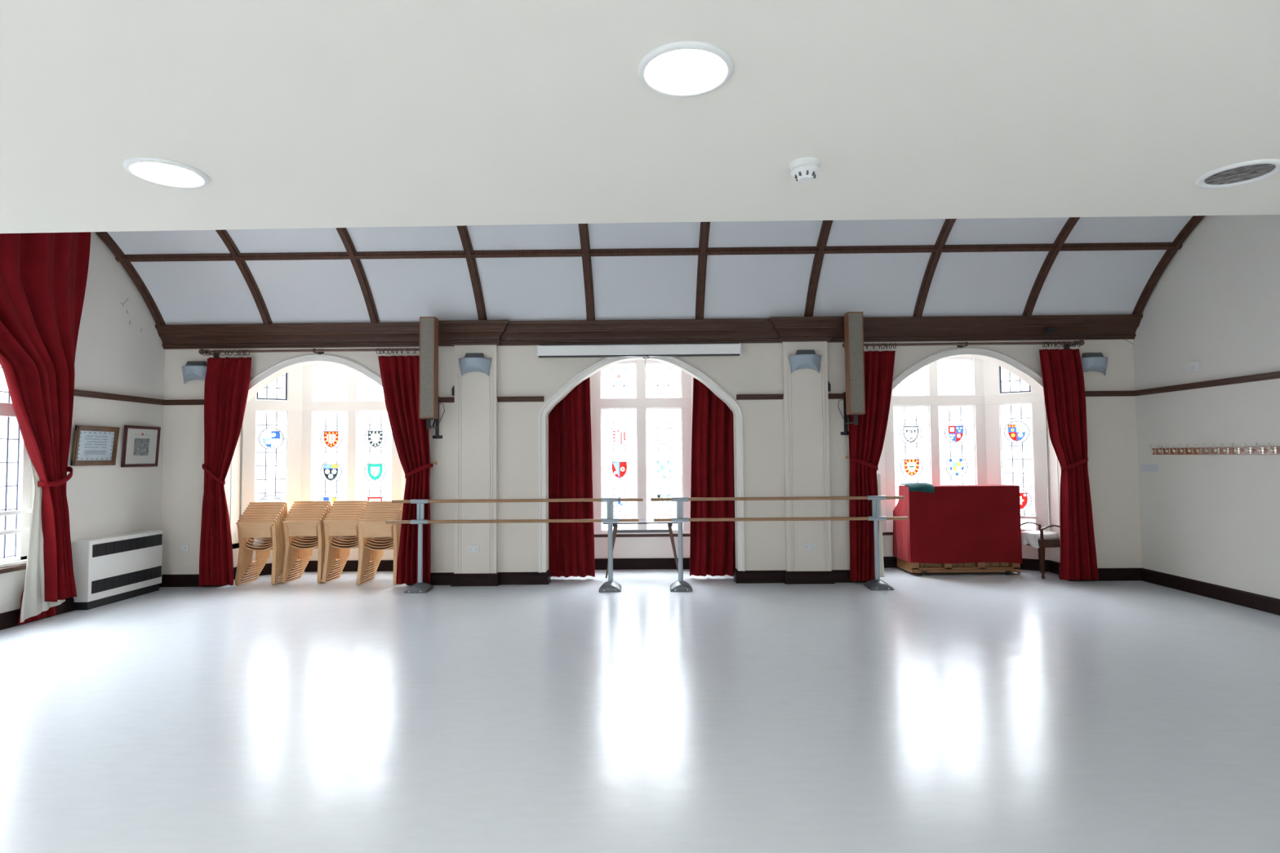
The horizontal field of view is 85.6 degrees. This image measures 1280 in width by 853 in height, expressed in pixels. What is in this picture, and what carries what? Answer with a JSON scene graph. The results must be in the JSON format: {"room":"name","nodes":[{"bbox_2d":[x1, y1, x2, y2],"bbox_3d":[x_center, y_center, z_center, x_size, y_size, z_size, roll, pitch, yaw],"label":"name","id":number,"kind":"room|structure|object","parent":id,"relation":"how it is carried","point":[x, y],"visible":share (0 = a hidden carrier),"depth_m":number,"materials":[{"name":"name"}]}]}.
{"room":"community hall","nodes":[
{"label":"community hall","id":0,"kind":"room"},
{"bbox_2d":[0,231,164,613],"bbox_3d":[-6.308,-0.778,2.780,0.300,5.100,12.550,-1,-2,1],"label":"wall","id":1,"kind":"structure","parent":0,"point":[114,356],"depth_m":7.98,"materials":[{"name":"white paint"}]},
{"bbox_2d":[0,367,31,568],"bbox_3d":[-6.221,-0.481,5.434,0.212,3.570,3.320,-1,-2,1],"label":"window","id":2,"kind":"structure","parent":1,"relation":"in","point":[21,511],"depth_m":6.92,"materials":[{"name":"white paint"}]},
{"bbox_2d":[0,231,90,625],"bbox_3d":[-5.971,-0.261,6.323,0.256,4.338,2.194,-1,-2,1],"label":"curtain","id":3,"kind":"object","parent":1,"relation":"hanging from","point":[43,276],"visible":1,"depth_m":6.89,"materials":[{"name":"red fabric"}]},
{"bbox_2d":[0,583,160,630],"bbox_3d":[-6.128,1.688,2.573,0.040,0.152,12.350,-1,-2,1],"label":"baseboard","id":4,"kind":"structure","parent":1,"relation":"attached to","point":[8,620],"depth_m":6.73,"materials":[{"name":"brown wood"}]},
{"bbox_2d":[70,425,119,466],"bbox_3d":[-6.052,0.215,7.695,0.070,0.436,0.600,-1,-2,1],"label":"framed document","id":5,"kind":"object","parent":1,"relation":"attached to","point":[92,445],"visible":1,"depth_m":7.67,"materials":[{"name":"white paper"}]},
{"bbox_2d":[73,389,164,404],"bbox_3d":[-6.081,-0.341,7.989,0.056,0.065,1.700,-1,-2,1],"label":"trim","id":6,"kind":"structure","parent":1,"relation":"attached to","point":[77,393],"depth_m":8.02,"materials":[{"name":"brown wood"}]},
{"bbox_2d":[95,231,165,331],"bbox_3d":[-6.063,-1.943,7.533,0.104,1.386,2.579,-1,-2,1],"label":"trim","id":7,"kind":"structure","parent":1,"relation":"attached to","point":[105,237],"depth_m":8.27,"materials":[{"name":"brown wood"}]},
{"bbox_2d":[120,425,160,466],"bbox_3d":[-6.050,0.243,8.394,0.059,0.495,0.580,-1,-2,1],"label":"framed print","id":8,"kind":"object","parent":1,"relation":"attached to","point":[140,446],"visible":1,"depth_m":8.38,"materials":[{"name":"white paper"}]},
{"bbox_2d":[0,568,1279,852],"bbox_3d":[0.033,1.788,2.977,12.930,0.120,13.900,-1,-2,1],"label":"floor","id":9,"kind":"structure","parent":0,"point":[1024,712],"depth_m":4.17,"materials":[{"name":"plastic"}]},
{"bbox_2d":[72,529,162,609],"bbox_3d":[-5.988,1.625,7.970,0.187,0.735,1.130,-1,-2,1],"label":"heater","id":10,"kind":"object","parent":9,"relation":"on","point":[108,570],"visible":1,"depth_m":7.80,"materials":[{"name":"white metal"}]},
{"bbox_2d":[91,565,161,594],"bbox_3d":[-5.898,1.759,7.975,0.011,0.135,1.065,-1,-2,1],"label":"grille","id":11,"kind":"object","parent":10,"relation":"attached to","point":[110,583],"depth_m":7.92,"materials":[{"name":"grey plastic"}]},
{"bbox_2d":[92,533,162,557],"bbox_3d":[-5.902,1.369,7.992,0.011,0.135,1.065,-1,-2,1],"label":"grille","id":12,"kind":"object","parent":10,"relation":"attached to","point":[110,548],"depth_m":7.94,"materials":[{"name":"grey plastic"}]},
{"bbox_2d":[235,521,291,585],"bbox_3d":[-4.875,1.621,8.975,0.514,0.804,0.471,-1,-2,1],"label":"chair","id":13,"kind":"object","parent":9,"relation":"on","point":[245,529],"visible":0.8,"depth_m":8.78,"materials":[{"name":"brown wood"}]},
{"bbox_2d":[237,519,287,582],"bbox_3d":[-4.875,1.593,9.011,0.514,0.804,0.471,-1,-2,1],"label":"chair","id":14,"kind":"object","parent":13,"relation":"on","point":[241,520],"visible":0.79,"depth_m":8.84,"materials":[{"name":"brown wood"}]},
{"bbox_2d":[239,516,289,579],"bbox_3d":[-4.875,1.566,9.048,0.514,0.804,0.471,-1,-2,1],"label":"chair","id":15,"kind":"object","parent":14,"relation":"on","point":[241,517],"visible":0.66,"depth_m":8.87,"materials":[{"name":"brown wood"}]},
{"bbox_2d":[240,514,290,577],"bbox_3d":[-4.875,1.538,9.085,0.514,0.804,0.471,-1,-2,1],"label":"chair","id":16,"kind":"object","parent":15,"relation":"on","point":[242,515],"visible":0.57,"depth_m":8.90,"materials":[{"name":"brown wood"}]},
{"bbox_2d":[244,509,299,571],"bbox_3d":[-4.875,1.483,9.158,0.514,0.804,0.471,-1,-2,1],"label":"chair","id":17,"kind":"object","parent":16,"relation":"on","point":[245,510],"visible":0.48,"depth_m":8.96,"materials":[{"name":"brown wood"}]},
{"bbox_2d":[242,511,297,573],"bbox_3d":[-4.875,1.511,9.122,0.514,0.804,0.471,-1,-2,1],"label":"chair","id":18,"kind":"object","parent":15,"relation":"on","point":[243,513],"visible":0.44,"depth_m":8.93,"materials":[{"name":"brown wood"}]},
{"bbox_2d":[245,506,299,568],"bbox_3d":[-4.875,1.455,9.195,0.514,0.804,0.471,-1,-2,1],"label":"chair","id":19,"kind":"object","parent":18,"relation":"on","point":[246,508],"visible":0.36,"depth_m":8.98,"materials":[{"name":"brown wood"}]},
{"bbox_2d":[247,504,298,565],"bbox_3d":[-4.874,1.428,9.232,0.514,0.804,0.471,-1,-2,1],"label":"chair","id":20,"kind":"object","parent":19,"relation":"on","point":[248,505],"visible":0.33,"depth_m":9.02,"materials":[{"name":"brown wood"}]},
{"bbox_2d":[281,520,334,582],"bbox_3d":[-4.351,1.622,9.099,0.514,0.804,0.471,-1,-2,1],"label":"chair","id":21,"kind":"object","parent":9,"relation":"on","point":[291,528],"visible":0.8,"depth_m":8.91,"materials":[{"name":"brown wood"}]},
{"bbox_2d":[285,515,337,577],"bbox_3d":[-4.351,1.567,9.172,0.514,0.804,0.471,-1,-2,1],"label":"chair","id":22,"kind":"object","parent":21,"relation":"on","point":[286,517],"visible":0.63,"depth_m":9.00,"materials":[{"name":"brown wood"}]},
{"bbox_2d":[288,510,332,572],"bbox_3d":[-4.350,1.511,9.246,0.514,0.804,0.471,-1,-2,1],"label":"chair","id":23,"kind":"object","parent":22,"relation":"on","point":[313,511],"visible":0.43,"depth_m":9.04,"materials":[{"name":"brown wood"}]},
{"bbox_2d":[286,512,338,574],"bbox_3d":[-4.351,1.539,9.209,0.514,0.804,0.471,-1,-2,1],"label":"chair","id":24,"kind":"object","parent":23,"relation":"on","point":[313,513],"visible":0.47,"depth_m":9.02,"materials":[{"name":"brown wood"}]},
{"bbox_2d":[284,518,337,580],"bbox_3d":[-4.351,1.594,9.136,0.514,0.804,0.471,-1,-2,1],"label":"chair","id":25,"kind":"object","parent":22,"relation":"on","point":[285,519],"visible":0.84,"depth_m":8.96,"materials":[{"name":"brown wood"}]},
{"bbox_2d":[321,520,374,582],"bbox_3d":[-3.827,1.617,9.094,0.514,0.804,0.471,-1,-2,1],"label":"chair","id":26,"kind":"object","parent":9,"relation":"on","point":[335,527],"visible":0.64,"depth_m":8.90,"materials":[{"name":"brown wood"}]},
{"bbox_2d":[325,515,377,577],"bbox_3d":[-3.827,1.562,9.167,0.514,0.804,0.471,-1,-2,1],"label":"chair","id":27,"kind":"object","parent":26,"relation":"on","point":[329,516],"visible":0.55,"depth_m":9.00,"materials":[{"name":"brown wood"}]},
{"bbox_2d":[324,517,375,580],"bbox_3d":[-3.827,1.590,9.130,0.514,0.804,0.471,-1,-2,1],"label":"chair","id":28,"kind":"object","parent":27,"relation":"on","point":[329,518],"visible":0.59,"depth_m":8.97,"materials":[{"name":"brown wood"}]},
{"bbox_2d":[328,510,378,572],"bbox_3d":[-3.826,1.507,9.240,0.514,0.804,0.471,-1,-2,1],"label":"chair","id":29,"kind":"object","parent":27,"relation":"on","point":[331,511],"visible":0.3,"depth_m":9.04,"materials":[{"name":"brown wood"}]},
{"bbox_2d":[327,512,377,574],"bbox_3d":[-3.827,1.534,9.204,0.514,0.804,0.471,-1,-2,1],"label":"chair","id":30,"kind":"object","parent":29,"relation":"on","point":[330,513],"visible":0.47,"depth_m":9.03,"materials":[{"name":"brown wood"}]},
{"bbox_2d":[355,520,397,585],"bbox_3d":[-3.313,1.605,8.918,0.514,0.804,0.471,-1,-2,1],"label":"chair","id":31,"kind":"object","parent":9,"relation":"on","point":[366,529],"visible":0.72,"depth_m":8.73,"materials":[{"name":"brown wood"}]},
{"bbox_2d":[360,515,399,579],"bbox_3d":[-3.313,1.550,8.992,0.514,0.804,0.471,-1,-2,1],"label":"chair","id":32,"kind":"object","parent":31,"relation":"on","point":[364,517],"visible":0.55,"depth_m":8.82,"materials":[{"name":"brown wood"}]},
{"bbox_2d":[362,511,400,573],"bbox_3d":[-3.312,1.495,9.065,0.514,0.804,0.471,-1,-2,1],"label":"chair","id":33,"kind":"object","parent":32,"relation":"on","point":[363,512],"visible":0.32,"depth_m":8.86,"materials":[{"name":"brown wood"}]},
{"bbox_2d":[360,513,399,576],"bbox_3d":[-3.313,1.522,9.028,0.514,0.804,0.471,-1,-2,1],"label":"chair","id":34,"kind":"object","parent":33,"relation":"on","point":[363,514],"visible":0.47,"depth_m":8.85,"materials":[{"name":"brown wood"}]},
{"bbox_2d":[358,518,398,582],"bbox_3d":[-3.313,1.578,8.955,0.514,0.804,0.471,-1,-2,1],"label":"chair","id":35,"kind":"object","parent":9,"relation":"on","point":[368,519],"visible":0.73,"depth_m":8.78,"materials":[{"name":"brown wood"}]},
{"bbox_2d":[385,497,643,593],"bbox_3d":[-1.512,1.420,8.342,3.109,1.099,0.344,-1,-2,1],"label":"ballet barre","id":36,"kind":"object","parent":9,"relation":"on","point":[421,587],"visible":1,"depth_m":8.33,"materials":[{"name":"brown wood"}]},
{"bbox_2d":[603,518,678,577],"bbox_3d":[0.039,1.634,9.319,1.040,0.728,0.540,-1,-2,1],"label":"folding table","id":37,"kind":"object","parent":9,"relation":"on","point":[647,521],"visible":0.66,"depth_m":9.10,"materials":[{"name":"grey metal"}]},
{"bbox_2d":[650,495,907,591],"bbox_3d":[1.672,1.391,8.309,3.076,1.099,0.344,-1,-2,1],"label":"ballet barre","id":38,"kind":"object","parent":9,"relation":"on","point":[680,585],"visible":1,"depth_m":8.30,"materials":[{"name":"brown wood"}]},
{"bbox_2d":[897,558,1020,575],"bbox_3d":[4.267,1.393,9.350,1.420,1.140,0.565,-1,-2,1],"label":"pallet","id":39,"kind":"object","parent":9,"relation":"on","point":[913,567],"visible":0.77,"depth_m":9.06,"materials":[{"name":"brown wood"}]},
{"bbox_2d":[893,484,1022,564],"bbox_3d":[4.247,1.303,9.361,1.507,1.018,0.623,-1,-2,1],"label":"cover","id":40,"kind":"object","parent":39,"relation":"on","point":[952,523],"visible":0.95,"depth_m":9.06,"materials":[{"name":"red fabric"}]},
{"bbox_2d":[899,482,934,493],"bbox_3d":[3.696,0.810,9.223,0.347,0.131,0.361,-1,-2,1],"label":"folded cloth","id":41,"kind":"object","parent":40,"relation":"on","point":[915,486],"visible":1,"depth_m":9.06,"materials":[{"name":"teal fabric"}]},
{"bbox_2d":[1017,521,1060,578],"bbox_3d":[5.229,1.602,9.017,0.401,0.677,0.468,0,-2,-11],"label":"armchair","id":42,"kind":"object","parent":9,"relation":"on","point":[1039,539],"visible":0.72,"depth_m":8.84,"materials":[{"name":"brown wood"}]},
{"bbox_2d":[1022,529,1059,539],"bbox_3d":[5.234,1.415,9.026,0.336,0.104,0.364,0,-2,-11],"label":"cushion","id":43,"kind":"object","parent":42,"relation":"on","point":[1027,535],"depth_m":8.89,"materials":[{"name":"white fabric"}]},
{"bbox_2d":[0,0,1279,233],"bbox_3d":[-0.036,-2.232,-0.125,12.330,2.350,6.760,-1,-2,1],"label":"ceiling","id":44,"kind":"structure","parent":0,"point":[295,113],"depth_m":2.10,"materials":[{"name":"paint"}]},
{"bbox_2d":[123,156,209,188],"bbox_3d":[-1.727,-0.925,2.526,0.260,0.016,0.260,-1,-2,1],"label":"recessed light","id":45,"kind":"object","parent":44,"relation":"in","point":[161,171],"visible":1,"depth_m":2.52,"materials":[{"name":"white plastic"}]},
{"bbox_2d":[133,162,200,183],"bbox_3d":[-1.727,-0.926,2.526,0.206,0.001,0.206,-1,-2,1],"label":"diffuser","id":46,"kind":"object","parent":45,"relation":"attached to","point":[153,172],"depth_m":2.52,"materials":[{"name":"white plastic"}]},
{"bbox_2d":[637,40,733,97],"bbox_3d":[0.124,-0.968,1.882,0.260,0.016,0.260,-1,-2,1],"label":"recessed light","id":47,"kind":"object","parent":44,"relation":"in","point":[685,68],"visible":1,"depth_m":1.87,"materials":[{"name":"white plastic"}]},
{"bbox_2d":[648,49,723,89],"bbox_3d":[0.124,-0.970,1.882,0.206,0.001,0.206,-1,-2,1],"label":"diffuser","id":48,"kind":"object","parent":47,"relation":"attached to","point":[668,69],"depth_m":1.88,"materials":[{"name":"white plastic"}]},
{"bbox_2d":[789,156,821,182],"bbox_3d":[0.596,-0.920,2.495,0.112,0.060,0.112,-1,-2,1],"label":"smoke detector","id":49,"kind":"object","parent":44,"relation":"attached to","point":[805,169],"visible":1,"depth_m":2.46,"materials":[{"name":"white plastic"}]},
{"bbox_2d":[1195,158,1279,188],"bbox_3d":[2.269,-0.955,2.618,0.260,0.016,0.260,-1,-2,1],"label":"air vent","id":50,"kind":"object","parent":44,"relation":"in","point":[1242,173],"visible":1,"depth_m":2.61,"materials":[{"name":"white plastic"}]},
{"bbox_2d":[106,215,1193,324],"bbox_3d":[0.031,-2.025,6.002,12.430,1.656,6.020,-1,-2,1],"label":"sloped ceiling","id":51,"kind":"structure","parent":0,"point":[1077,282],"depth_m":8.27,"materials":[{"name":"paint"}]},
{"bbox_2d":[160,339,1142,574],"bbox_3d":[0.087,0.200,9.400,12.930,3.600,1.300,-1,-2,1],"label":"wall","id":52,"kind":"structure","parent":0,"point":[1111,421],"depth_m":8.76,"materials":[{"name":"beige paint"}]},
{"bbox_2d":[164,399,204,404],"bbox_3d":[-5.724,-0.309,8.817,0.730,0.065,0.056,-1,-2,1],"label":"trim","id":53,"kind":"structure","parent":52,"relation":"attached to","point":[195,402],"depth_m":8.80,"materials":[{"name":"brown wood"}]},
{"bbox_2d":[181,360,207,383],"bbox_3d":[-5.656,-0.693,8.771,0.420,0.287,0.160,-1,-2,1],"label":"uplight","id":54,"kind":"object","parent":52,"relation":"attached to","point":[196,370],"visible":0.88,"depth_m":8.75,"materials":[{"name":"blue"}]},
{"bbox_2d":[215,229,272,330],"bbox_3d":[-4.705,-1.955,7.519,0.104,1.386,2.579,-1,-2,1],"label":"trim","id":55,"kind":"structure","parent":52,"relation":"attached to","point":[224,234],"depth_m":8.26,"materials":[{"name":"brown wood"}]},
{"bbox_2d":[198,348,419,357],"bbox_3d":[-4.033,-0.947,8.735,3.006,0.095,0.216,-1,-2,1],"label":"curtain rod","id":56,"kind":"object","parent":52,"relation":"attached to","point":[314,350],"visible":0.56,"depth_m":8.65,"materials":[{"name":"brown wood"}]},
{"bbox_2d":[199,349,251,586],"bbox_3d":[-5.211,0.508,8.663,0.639,2.942,0.173,-1,-2,1],"label":"curtain","id":57,"kind":"object","parent":56,"relation":"hanging from","point":[227,380],"visible":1,"depth_m":8.66,"materials":[{"name":"red fabric"}]},
{"bbox_2d":[375,347,433,584],"bbox_3d":[-2.940,0.487,8.635,0.702,2.942,0.166,0,-2,-2],"label":"curtain","id":58,"kind":"object","parent":56,"relation":"hanging from","point":[400,375],"visible":0.84,"depth_m":8.65,"materials":[{"name":"red fabric"}]},
{"bbox_2d":[248,353,382,391],"bbox_3d":[-4.113,0.462,8.768,2.600,2.794,0.036,-1,-2,1],"label":"trim","id":59,"kind":"structure","parent":52,"relation":"attached to","point":[354,365],"depth_m":8.82,"materials":[{"name":"white paint"}]},
{"bbox_2d":[241,363,405,514],"bbox_3d":[-4.105,0.297,9.680,2.755,2.500,0.543,-1,-2,1],"label":"window","id":60,"kind":"structure","parent":52,"relation":"in","point":[300,403],"depth_m":9.82,"materials":[{"name":"white glass"}]},
{"bbox_2d":[335,227,379,329],"bbox_3d":[-3.348,-1.967,7.504,0.104,1.386,2.579,-1,-2,1],"label":"trim","id":61,"kind":"structure","parent":52,"relation":"attached to","point":[343,233],"depth_m":8.24,"materials":[{"name":"brown wood"}]},
{"bbox_2d":[418,316,444,439],"bbox_3d":[-2.562,-0.586,8.561,0.184,1.463,0.500,-1,-2,1],"label":"loudspeaker","id":62,"kind":"object","parent":52,"relation":"attached to","point":[428,404],"visible":1,"depth_m":8.33,"materials":[{"name":"brown wood"}]},
{"bbox_2d":[457,225,487,319],"bbox_3d":[-1.990,-1.980,7.490,0.104,1.386,2.579,-1,-2,1],"label":"trim","id":63,"kind":"structure","parent":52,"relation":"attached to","point":[463,231],"depth_m":8.21,"materials":[{"name":"brown wood"}]},
{"bbox_2d":[458,352,491,376],"bbox_3d":[-2.083,-0.784,8.655,0.420,0.287,0.160,-1,-2,1],"label":"uplight","id":64,"kind":"object","parent":52,"relation":"attached to","point":[470,362],"visible":1,"depth_m":8.65,"materials":[{"name":"blue"}]},
{"bbox_2d":[462,365,484,373],"bbox_3d":[-2.082,-0.713,8.666,0.340,0.105,0.131,-1,-2,1],"label":"bowl","id":65,"kind":"object","parent":64,"relation":"on","point":[466,369],"depth_m":8.64,"materials":[{"name":"white glass"}]},
{"bbox_2d":[453,344,497,573],"bbox_3d":[-2.068,0.440,8.727,0.530,3.100,0.111,-1,-2,1],"label":"pilaster","id":66,"kind":"object","parent":52,"relation":"attached to","point":[476,393],"depth_m":8.68,"materials":[{"name":"beige paint"}]},
{"bbox_2d":[497,395,543,402],"bbox_3d":[-1.515,-0.346,8.772,0.590,0.065,0.056,-1,-2,1],"label":"trim","id":67,"kind":"structure","parent":52,"relation":"attached to","point":[540,398],"depth_m":8.76,"materials":[{"name":"brown wood"}]},
{"bbox_2d":[548,377,595,577],"bbox_3d":[-0.947,0.485,9.080,0.699,2.950,0.162,-1,-2,1],"label":"curtain","id":68,"kind":"object","parent":52,"relation":"hanging from","point":[571,544],"visible":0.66,"depth_m":9.06,"materials":[{"name":"red fabric"}]},
{"bbox_2d":[578,223,595,327],"bbox_3d":[-0.632,-1.992,7.476,0.104,1.386,2.579,-1,-2,1],"label":"trim","id":69,"kind":"structure","parent":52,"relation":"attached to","point":[583,228],"depth_m":8.21,"materials":[{"name":"brown wood"}]},
{"bbox_2d":[536,342,741,377],"bbox_3d":[-0.013,-0.812,8.722,2.569,0.465,0.142,-1,-2,1],"label":"projection screen","id":70,"kind":"object","parent":52,"relation":"attached to","point":[660,349],"visible":1,"depth_m":8.66,"materials":[{"name":"white paint"}]},
{"bbox_2d":[590,360,693,534],"bbox_3d":[0.020,0.260,9.636,2.755,2.500,0.543,-1,-2,1],"label":"window","id":71,"kind":"structure","parent":52,"relation":"in","point":[641,402],"depth_m":9.80,"materials":[{"name":"white paint"}]},
{"bbox_2d":[537,356,745,573],"bbox_3d":[0.012,0.425,8.724,2.600,2.794,0.036,-1,-2,1],"label":"trim","id":72,"kind":"structure","parent":52,"relation":"attached to","point":[594,366],"depth_m":8.73,"materials":[{"name":"white paint"}]},
{"bbox_2d":[594,533,690,537],"bbox_3d":[0.031,1.534,9.626,2.824,0.045,0.576,-1,-2,1],"label":"windowsill","id":73,"kind":"structure","parent":52,"relation":"attached to","point":[617,535],"depth_m":9.76,"materials":[{"name":"brown wood"}]},
{"bbox_2d":[155,314,1142,349],"bbox_3d":[0.067,-1.192,8.673,12.330,0.280,0.270,-1,-2,1],"label":"wooden beam","id":74,"kind":"structure","parent":52,"relation":"attached to","point":[952,328],"depth_m":8.70,"materials":[{"name":"brown wood"}]},
{"bbox_2d":[160,556,1142,586],"bbox_3d":[0.100,1.916,9.177,12.330,0.152,1.220,-1,-2,1],"label":"baseboard","id":75,"kind":"structure","parent":52,"relation":"attached to","point":[834,576],"depth_m":8.67,"materials":[{"name":"brown wood"}]},
{"bbox_2d":[695,222,710,325],"bbox_3d":[0.725,-2.004,7.461,0.104,1.386,2.579,-1,-2,1],"label":"trim","id":76,"kind":"structure","parent":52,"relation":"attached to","point":[704,226],"depth_m":8.19,"materials":[{"name":"brown wood"}]},
{"bbox_2d":[689,377,735,576],"bbox_3d":[0.992,0.468,9.067,0.717,2.950,0.166,-1,-2,1],"label":"curtain","id":77,"kind":"object","parent":52,"relation":"hanging from","point":[712,544],"visible":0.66,"depth_m":9.04,"materials":[{"name":"red fabric"}]},
{"bbox_2d":[736,394,783,399],"bbox_3d":[1.515,-0.374,8.740,0.590,0.065,0.056,-1,-2,1],"label":"trim","id":78,"kind":"structure","parent":52,"relation":"attached to","point":[739,397],"depth_m":8.72,"materials":[{"name":"brown wood"}]},
{"bbox_2d":[788,349,822,373],"bbox_3d":[2.074,-0.820,8.611,0.420,0.287,0.160,-1,-2,1],"label":"uplight","id":79,"kind":"object","parent":52,"relation":"attached to","point":[809,359],"visible":1,"depth_m":8.61,"materials":[{"name":"blue"}]},
{"bbox_2d":[794,363,817,370],"bbox_3d":[2.075,-0.749,8.622,0.340,0.105,0.131,-1,-2,1],"label":"bowl","id":80,"kind":"object","parent":79,"relation":"on","point":[797,366],"depth_m":8.61,"materials":[{"name":"white glass"}]},
{"bbox_2d":[782,341,831,571],"bbox_3d":[2.091,0.402,8.683,0.550,3.100,0.111,-1,-2,1],"label":"pilaster","id":81,"kind":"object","parent":52,"relation":"attached to","point":[805,390],"depth_m":8.64,"materials":[{"name":"beige paint"}]},
{"bbox_2d":[804,220,832,316],"bbox_3d":[2.083,-2.016,7.447,0.104,1.386,2.579,-1,-2,1],"label":"trim","id":82,"kind":"structure","parent":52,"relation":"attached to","point":[826,225],"depth_m":8.16,"materials":[{"name":"brown wood"}]},
{"bbox_2d":[837,311,865,435],"bbox_3d":[2.583,-0.634,8.507,0.203,1.466,0.500,-1,-2,1],"label":"loudspeaker","id":83,"kind":"object","parent":52,"relation":"attached to","point":[854,401],"visible":1,"depth_m":8.28,"materials":[{"name":"brown wood"}]},
{"bbox_2d":[912,218,956,324],"bbox_3d":[3.441,-2.028,7.432,0.104,1.386,2.579,-1,-2,1],"label":"trim","id":84,"kind":"structure","parent":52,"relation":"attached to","point":[948,224],"depth_m":8.16,"materials":[{"name":"brown wood"}]},
{"bbox_2d":[876,356,1048,533],"bbox_3d":[4.160,0.223,9.592,2.755,2.500,0.543,-1,-2,1],"label":"window","id":85,"kind":"structure","parent":52,"relation":"in","point":[986,397],"depth_m":9.73,"materials":[{"name":"white paint"}]},
{"bbox_2d":[842,339,1084,351],"bbox_3d":[4.010,-1.020,8.649,2.988,0.095,0.216,-1,-2,1],"label":"curtain rod","id":86,"kind":"object","parent":52,"relation":"attached to","point":[1067,343],"visible":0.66,"depth_m":8.56,"materials":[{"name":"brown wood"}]},
{"bbox_2d":[848,342,896,582],"bbox_3d":[2.897,0.435,8.577,0.626,2.942,0.172,-1,-2,1],"label":"curtain","id":87,"kind":"object","parent":86,"relation":"hanging from","point":[866,438],"visible":0.73,"depth_m":8.58,"materials":[{"name":"red fabric"}]},
{"bbox_2d":[1039,341,1098,580],"bbox_3d":[5.296,0.414,8.553,0.605,2.942,0.175,-1,-2,1],"label":"curtain","id":88,"kind":"object","parent":86,"relation":"hanging from","point":[1062,373],"visible":1,"depth_m":8.54,"materials":[{"name":"red fabric"}]},
{"bbox_2d":[891,346,1043,391],"bbox_3d":[4.151,0.388,8.680,2.600,2.794,0.036,-1,-2,1],"label":"trim","id":89,"kind":"structure","parent":52,"relation":"attached to","point":[1003,357],"depth_m":8.73,"materials":[{"name":"white paint"}]},
{"bbox_2d":[1022,217,1079,322],"bbox_3d":[4.798,-2.041,7.418,0.104,1.386,2.579,-1,-2,1],"label":"trim","id":90,"kind":"structure","parent":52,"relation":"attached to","point":[1071,222],"depth_m":8.14,"materials":[{"name":"brown wood"}]},
{"bbox_2d":[1080,352,1107,375],"bbox_3d":[5.692,-0.790,8.649,0.420,0.287,0.160,-1,-2,1],"label":"uplight","id":91,"kind":"object","parent":52,"relation":"attached to","point":[1091,362],"visible":0.93,"depth_m":8.63,"materials":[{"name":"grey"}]},
{"bbox_2d":[1083,365,1104,373],"bbox_3d":[5.693,-0.719,8.661,0.340,0.105,0.131,-1,-2,1],"label":"bowl","id":92,"kind":"object","parent":91,"relation":"on","point":[1086,368],"depth_m":8.65,"materials":[{"name":"white glass"}]},
{"bbox_2d":[1084,391,1134,396],"bbox_3d":[5.884,-0.413,8.693,0.710,0.065,0.056,-1,-2,1],"label":"trim","id":93,"kind":"structure","parent":52,"relation":"attached to","point":[1088,393],"depth_m":8.68,"materials":[{"name":"brown wood"}]},
{"bbox_2d":[1133,214,1279,599],"bbox_3d":[6.321,-0.892,2.646,0.300,5.100,12.550,-1,-2,1],"label":"wall","id":94,"kind":"structure","parent":0,"point":[1215,519],"depth_m":7.50,"materials":[{"name":"white paint"}]},
{"bbox_2d":[115,242,1182,262],"bbox_3d":[0.052,-2.030,8.029,12.330,0.092,0.098,-1,-2,1],"label":"ceiling beam","id":95,"kind":"structure","parent":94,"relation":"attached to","point":[1114,246],"depth_m":8.00,"materials":[{"name":"brown wood"}]},
{"bbox_2d":[1132,215,1204,321],"bbox_3d":[6.156,-2.053,7.403,0.104,1.386,2.579,-1,-2,1],"label":"trim","id":96,"kind":"structure","parent":94,"relation":"attached to","point":[1194,220],"depth_m":8.12,"materials":[{"name":"brown wood"}]},
{"bbox_2d":[1149,444,1197,454],"bbox_3d":[6.195,0.269,8.058,0.092,0.118,0.680,-1,-2,1],"label":"coat rack","id":97,"kind":"object","parent":94,"relation":"attached to","point":[1191,451],"visible":1,"depth_m":8.00,"materials":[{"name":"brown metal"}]},
{"bbox_2d":[1133,371,1279,395],"bbox_3d":[6.154,-0.678,2.538,0.056,0.065,12.350,-1,-2,1],"label":"trim","id":98,"kind":"structure","parent":94,"relation":"attached to","point":[1276,375],"depth_m":7.49,"materials":[{"name":"brown wood"}]},
{"bbox_2d":[1141,568,1279,615],"bbox_3d":[6.181,1.577,2.442,0.040,0.152,12.350,-1,-2,1],"label":"baseboard","id":99,"kind":"structure","parent":94,"relation":"attached to","point":[1251,600],"depth_m":7.47,"materials":[{"name":"brown wood"}]},
{"bbox_2d":[1194,443,1233,454],"bbox_3d":[6.188,0.245,7.476,0.092,0.118,0.475,-1,-2,1],"label":"coat rack","id":100,"kind":"object","parent":94,"relation":"attached to","point":[1201,451],"visible":0.98,"depth_m":7.45,"materials":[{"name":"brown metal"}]},
{"bbox_2d":[1231,442,1279,454],"bbox_3d":[6.175,0.193,6.257,0.092,0.118,1.955,-1,-2,1],"label":"coat rack","id":101,"kind":"object","parent":94,"relation":"attached to","point":[1256,450],"visible":1,"depth_m":6.95,"materials":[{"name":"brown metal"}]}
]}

